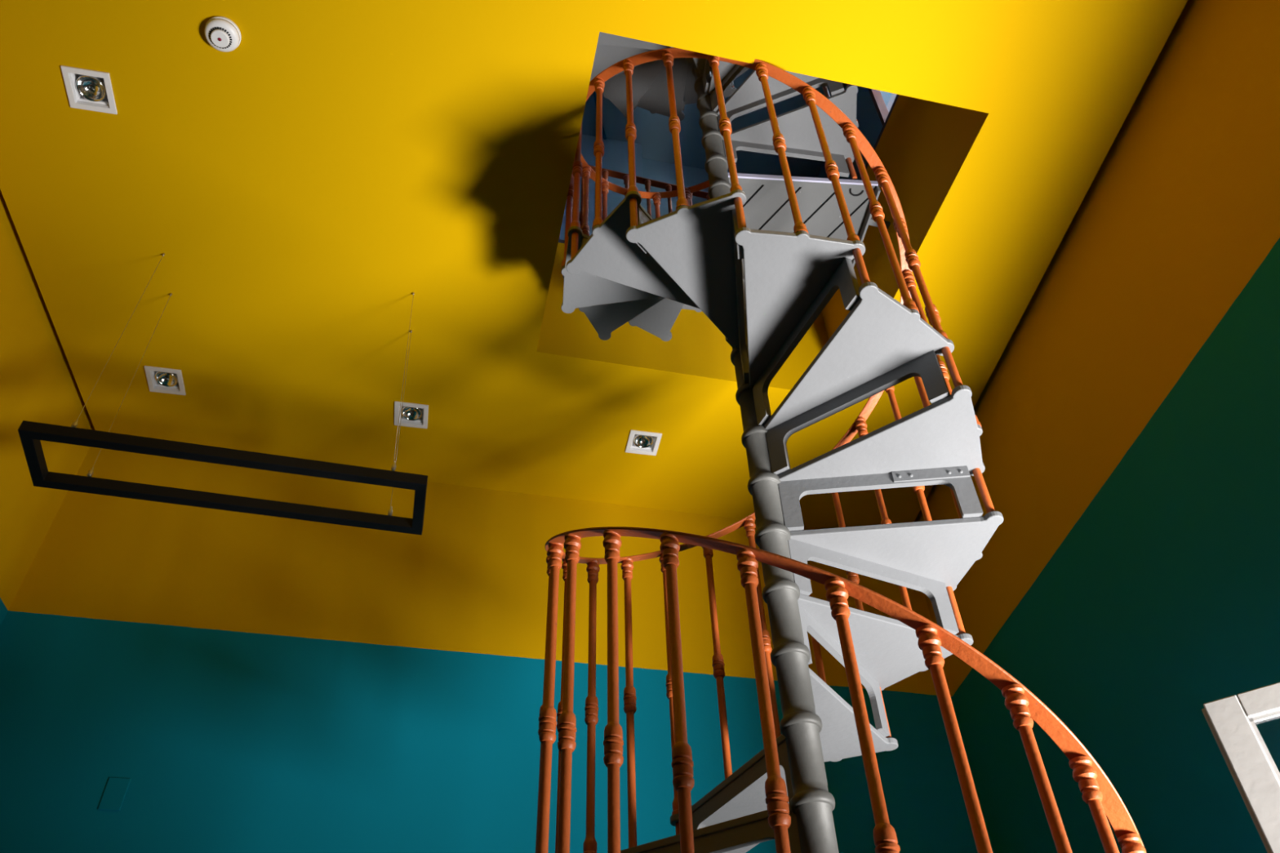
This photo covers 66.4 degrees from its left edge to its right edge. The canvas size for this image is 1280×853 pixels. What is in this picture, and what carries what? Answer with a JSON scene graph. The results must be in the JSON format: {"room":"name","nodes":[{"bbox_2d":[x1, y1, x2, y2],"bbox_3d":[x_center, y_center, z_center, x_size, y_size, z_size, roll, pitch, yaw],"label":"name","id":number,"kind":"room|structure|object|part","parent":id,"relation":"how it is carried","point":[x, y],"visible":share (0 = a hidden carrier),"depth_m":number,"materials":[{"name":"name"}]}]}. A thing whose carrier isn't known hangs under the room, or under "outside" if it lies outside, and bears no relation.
{"room":"stairwell","nodes":[
{"label":"stairwell","id":0,"kind":"room"},
{"bbox_2d":[0,189,94,625],"bbox_3d":[-2.590,-1.677,2.752,0.339,8.440,5.602,4,-45,-6],"label":"wall","id":1,"kind":"structure","parent":0,"point":[38,384],"depth_m":4.28,"materials":[{"name":"paint"}]},
{"bbox_2d":[0,158,995,852],"bbox_3d":[-0.624,0.684,5.246,5.136,8.440,0.350,7,-45,-10],"label":"wall","id":2,"kind":"structure","parent":0,"point":[259,683],"depth_m":4.42,"materials":[{"name":"paint"}]},
{"bbox_2d":[97,777,131,810],"bbox_3d":[-2.057,1.438,3.826,0.082,0.130,0.007,7,-45,-9],"label":"wall plate","id":3,"kind":"object","parent":2,"relation":"attached to","point":[116,788],"visible":1,"depth_m":3.82,"materials":[{"name":"teal plastic"}]},
{"bbox_2d":[0,0,1187,528],"bbox_3d":[-0.265,-1.894,3.666,4.746,0.909,5.681,7,-45,-9],"label":"ceiling","id":4,"kind":"structure","parent":0,"point":[296,184],"depth_m":4.04,"materials":[{"name":"yellow paint"}]},
{"bbox_2d":[60,65,117,114],"bbox_3d":[-2.036,-1.261,3.631,0.164,0.059,0.164,7,-45,-9],"label":"recessed light","id":5,"kind":"object","parent":4,"relation":"in","point":[86,89],"visible":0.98,"depth_m":3.63,"materials":[{"name":"white plastic"}]},
{"bbox_3d":[-2.036,-1.261,3.631,0.023,0.032,0.023,7,-45,-9],"label":"bulb","id":6,"kind":"part","parent":5,"relation":"part of","materials":[{"name":"clear glass"}]},
{"bbox_2d":[144,365,186,395],"bbox_3d":[-2.263,-0.236,4.675,0.164,0.059,0.164,7,-45,-9],"label":"recessed light","id":7,"kind":"object","parent":4,"relation":"in","point":[160,380],"visible":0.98,"depth_m":4.68,"materials":[{"name":"white plastic"}]},
{"bbox_3d":[-2.263,-0.236,4.675,0.023,0.032,0.023,7,-45,-9],"label":"bulb","id":8,"kind":"part","parent":7,"relation":"part of","materials":[{"name":"clear glass"}]},
{"bbox_2d":[17,253,427,534],"bbox_3d":[-1.502,-0.176,3.949,1.390,1.096,0.305,9,-45,-11],"label":"pendant light","id":9,"kind":"object","parent":4,"relation":"hanging from","point":[30,433],"visible":1,"depth_m":3.56,"materials":[{"name":"black metal"}]},
{"bbox_3d":[-1.488,0.200,3.583,1.390,0.046,0.305,9,-45,-11],"label":"light frame","id":10,"kind":"part","parent":9,"relation":"part of","materials":[{"name":"black metal"}]},
{"bbox_2d":[204,16,241,52],"bbox_3d":[-1.480,-1.381,3.457,0.122,0.056,0.122,7,-45,-9],"label":"smoke detector","id":11,"kind":"object","parent":4,"relation":"attached to","point":[223,34],"visible":1,"depth_m":3.44,"materials":[{"name":"white plastic"}]},
{"bbox_2d":[394,400,428,428],"bbox_3d":[-1.139,-0.075,4.881,0.164,0.059,0.164,7,-45,-9],"label":"recessed light","id":12,"kind":"object","parent":4,"relation":"in","point":[413,415],"visible":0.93,"depth_m":4.89,"materials":[{"name":"white plastic"}]},
{"bbox_3d":[-1.139,-0.074,4.881,0.023,0.032,0.023,7,-45,-9],"label":"bulb","id":13,"kind":"part","parent":12,"relation":"part of","materials":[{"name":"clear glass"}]},
{"bbox_2d":[625,430,662,455],"bbox_3d":[0.017,0.067,5.067,0.164,0.059,0.164,7,-45,-9],"label":"recessed light","id":14,"kind":"object","parent":4,"relation":"in","point":[643,442],"visible":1,"depth_m":5.08,"materials":[{"name":"white plastic"}]},
{"bbox_3d":[0.017,0.067,5.067,0.023,0.032,0.023,7,-45,-9],"label":"bulb","id":15,"kind":"part","parent":14,"relation":"part of","materials":[{"name":"clear glass"}]},
{"bbox_2d":[560,134,644,239],"bbox_3d":[-1.413,-1.420,6.807,2.955,2.810,0.144,7,-45,-9],"label":"wall pier","id":16,"kind":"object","parent":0,"point":[615,157],"visible":0.14,"depth_m":7.65,"materials":[{"name":"blue paint"}]},
{"bbox_2d":[582,68,844,177],"bbox_3d":[-0.353,-4.318,6.027,5.490,0.200,6.362,7,-45,-9],"label":"wall","id":17,"kind":"structure","parent":0,"point":[654,135],"depth_m":7.90,"materials":[{"name":"blue paint"}]},
{"bbox_2d":[593,91,606,139],"bbox_3d":[-0.347,-2.579,7.652,0.030,0.022,0.972,-8,-45,6],"label":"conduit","id":18,"kind":"object","parent":17,"relation":"attached to","point":[594,92],"visible":0.17,"depth_m":7.82,"materials":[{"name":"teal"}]},
{"bbox_2d":[558,94,899,243],"bbox_3d":[-0.280,-2.223,3.987,4.810,0.030,5.682,7,-45,-9],"label":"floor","id":19,"kind":"structure","parent":0,"point":[897,95],"depth_m":4.82,"materials":[{"name":"brown wood"}]},
{"bbox_2d":[559,164,710,239],"bbox_3d":[0.077,-1.760,5.167,1.122,0.934,1.721,7,-45,-9],"label":"guard railing","id":20,"kind":"object","parent":19,"relation":"on","point":[606,173],"visible":0.16,"depth_m":6.02,"materials":[{"name":"orange paint"}]},
{"bbox_3d":[0.054,-2.085,5.495,1.103,0.010,1.701,7,-45,-9],"label":"rail","id":21,"kind":"part","parent":20,"relation":"part of","materials":[{"name":"orange paint"}]},
{"bbox_2d":[817,0,1279,852],"bbox_3d":[2.115,-1.095,3.517,0.339,8.440,5.711,4,-45,-6],"label":"wall","id":22,"kind":"structure","parent":0,"point":[1129,417],"depth_m":3.56,"materials":[{"name":"paint"}]},
{"bbox_2d":[867,88,897,126],"bbox_3d":[1.807,-2.668,6.200,0.090,1.350,1.596,4,-45,-6],"label":"window","id":23,"kind":"structure","parent":22,"relation":"in","point":[882,101],"depth_m":6.83,"materials":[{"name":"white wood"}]},
{"bbox_3d":[1.797,-2.668,6.199,0.070,1.350,1.597,4,-45,-6],"label":"frame","id":24,"kind":"part","parent":23,"relation":"part of","materials":[{"name":"white wood"}]},
{"bbox_3d":[1.824,-2.665,6.203,0.004,1.350,1.593,4,-45,-6],"label":"glass pane","id":25,"kind":"part","parent":23,"relation":"part of","materials":[{"name":"white"}]},
{"bbox_2d":[1201,681,1279,852],"bbox_3d":[2.076,0.952,1.216,0.716,2.300,1.992,7,-45,-9],"label":"window frame","id":26,"kind":"structure","parent":22,"relation":"in","point":[1245,726],"depth_m":2.52,"materials":[{"name":"white paint"}]},
{"bbox_3d":[1.745,1.136,2.085,0.314,1.196,0.006,-27,-49,23],"label":"glass pane","id":27,"kind":"part","parent":26,"relation":"part of","materials":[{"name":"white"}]},
{"bbox_3d":[-0.143,1.698,0.168,5.490,0.120,6.362,7,-45,-9],"label":"floor","id":28,"kind":"structure","parent":0,"visible":0},
{"bbox_2d":[535,31,1146,852],"bbox_3d":[0.458,-0.594,3.830,1.543,8.240,1.370,7,-45,-9],"label":"spiral staircase","id":29,"kind":"structure","parent":28,"relation":"on","point":[762,258],"depth_m":2.94,"materials":[{"name":"grey metal"}]},
{"bbox_3d":[0.057,-0.541,3.568,0.576,0.180,0.020,15,-47,-17],"label":"riser frame","id":30,"kind":"part","parent":29,"relation":"part of","materials":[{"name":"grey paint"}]},
{"bbox_3d":[0.279,-2.171,5.776,0.020,0.159,0.576,2,-44,-4],"label":"riser frame","id":31,"kind":"part","parent":29,"relation":"part of","materials":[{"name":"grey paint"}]},
{"bbox_3d":[0.164,-0.497,3.330,0.020,0.180,0.576,-29,-50,25],"label":"riser frame","id":32,"kind":"part","parent":29,"relation":"part of","materials":[{"name":"grey paint"}]},
{"bbox_3d":[0.046,-2.014,4.902,0.576,0.159,0.020,27,-51,-26],"label":"riser frame","id":33,"kind":"part","parent":29,"relation":"part of","materials":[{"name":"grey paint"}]},
{"bbox_3d":[0.183,-1.965,4.701,0.020,0.159,0.576,-17,-46,15],"label":"riser frame","id":34,"kind":"part","parent":29,"relation":"part of","materials":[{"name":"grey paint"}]},
{"bbox_3d":[0.357,-1.859,4.559,0.020,0.159,0.576,4,-45,-6],"label":"riser frame","id":35,"kind":"part","parent":29,"relation":"part of","materials":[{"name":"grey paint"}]},
{"bbox_3d":[0.143,1.102,2.390,0.576,0.180,0.020,-25,-49,22],"label":"riser frame","id":36,"kind":"part","parent":29,"relation":"part of","materials":[{"name":"grey paint"}]},
{"bbox_3d":[0.522,-1.691,4.481,0.020,0.159,0.576,28,-52,-27],"label":"riser frame","id":37,"kind":"part","parent":29,"relation":"part of","materials":[{"name":"grey paint"}]},
{"bbox_3d":[0.327,-0.405,3.144,0.020,0.180,0.576,-6,-44,4],"label":"riser frame","id":38,"kind":"part","parent":29,"relation":"part of","materials":[{"name":"grey paint"}]},
{"bbox_3d":[0.270,1.034,2.612,0.020,0.180,0.576,18,-48,-20],"label":"riser frame","id":39,"kind":"part","parent":29,"relation":"part of","materials":[{"name":"grey paint"}]},
{"bbox_3d":[0.634,-1.470,4.455,0.576,0.159,0.020,-16,-46,14],"label":"riser frame","id":40,"kind":"part","parent":29,"relation":"part of","materials":[{"name":"grey paint"}]},
{"bbox_3d":[0.662,-1.223,4.453,0.576,0.159,0.020,5,-45,-7],"label":"riser frame","id":41,"kind":"part","parent":29,"relation":"part of","materials":[{"name":"grey paint"}]},
{"bbox_3d":[0.503,-0.250,3.023,0.020,0.180,0.576,16,-47,-18],"label":"riser frame","id":42,"kind":"part","parent":29,"relation":"part of","materials":[{"name":"grey paint"}]},
{"bbox_3d":[0.591,0.719,2.874,0.020,0.180,0.576,-26,-49,23],"label":"riser frame","id":43,"kind":"part","parent":29,"relation":"part of","materials":[{"name":"grey paint"}]},
{"bbox_3d":[0.645,-0.036,2.961,0.576,0.180,0.020,-27,-50,24],"label":"riser frame","id":44,"kind":"part","parent":29,"relation":"part of","materials":[{"name":"grey paint"}]},
{"bbox_3d":[0.695,0.480,2.919,0.576,0.180,0.020,17,-47,-19],"label":"riser frame","id":45,"kind":"part","parent":29,"relation":"part of","materials":[{"name":"grey paint"}]},
{"bbox_3d":[0.715,0.218,2.937,0.576,0.180,0.020,-5,-44,3],"label":"riser frame","id":46,"kind":"part","parent":29,"relation":"part of","materials":[{"name":"grey paint"}]},
{"bbox_3d":[0.882,0.145,2.968,0.229,0.039,0.006,-5,-44,3],"label":"repair plate","id":47,"kind":"part","parent":29,"relation":"part of","materials":[{"name":"grey paint"}]}
]}

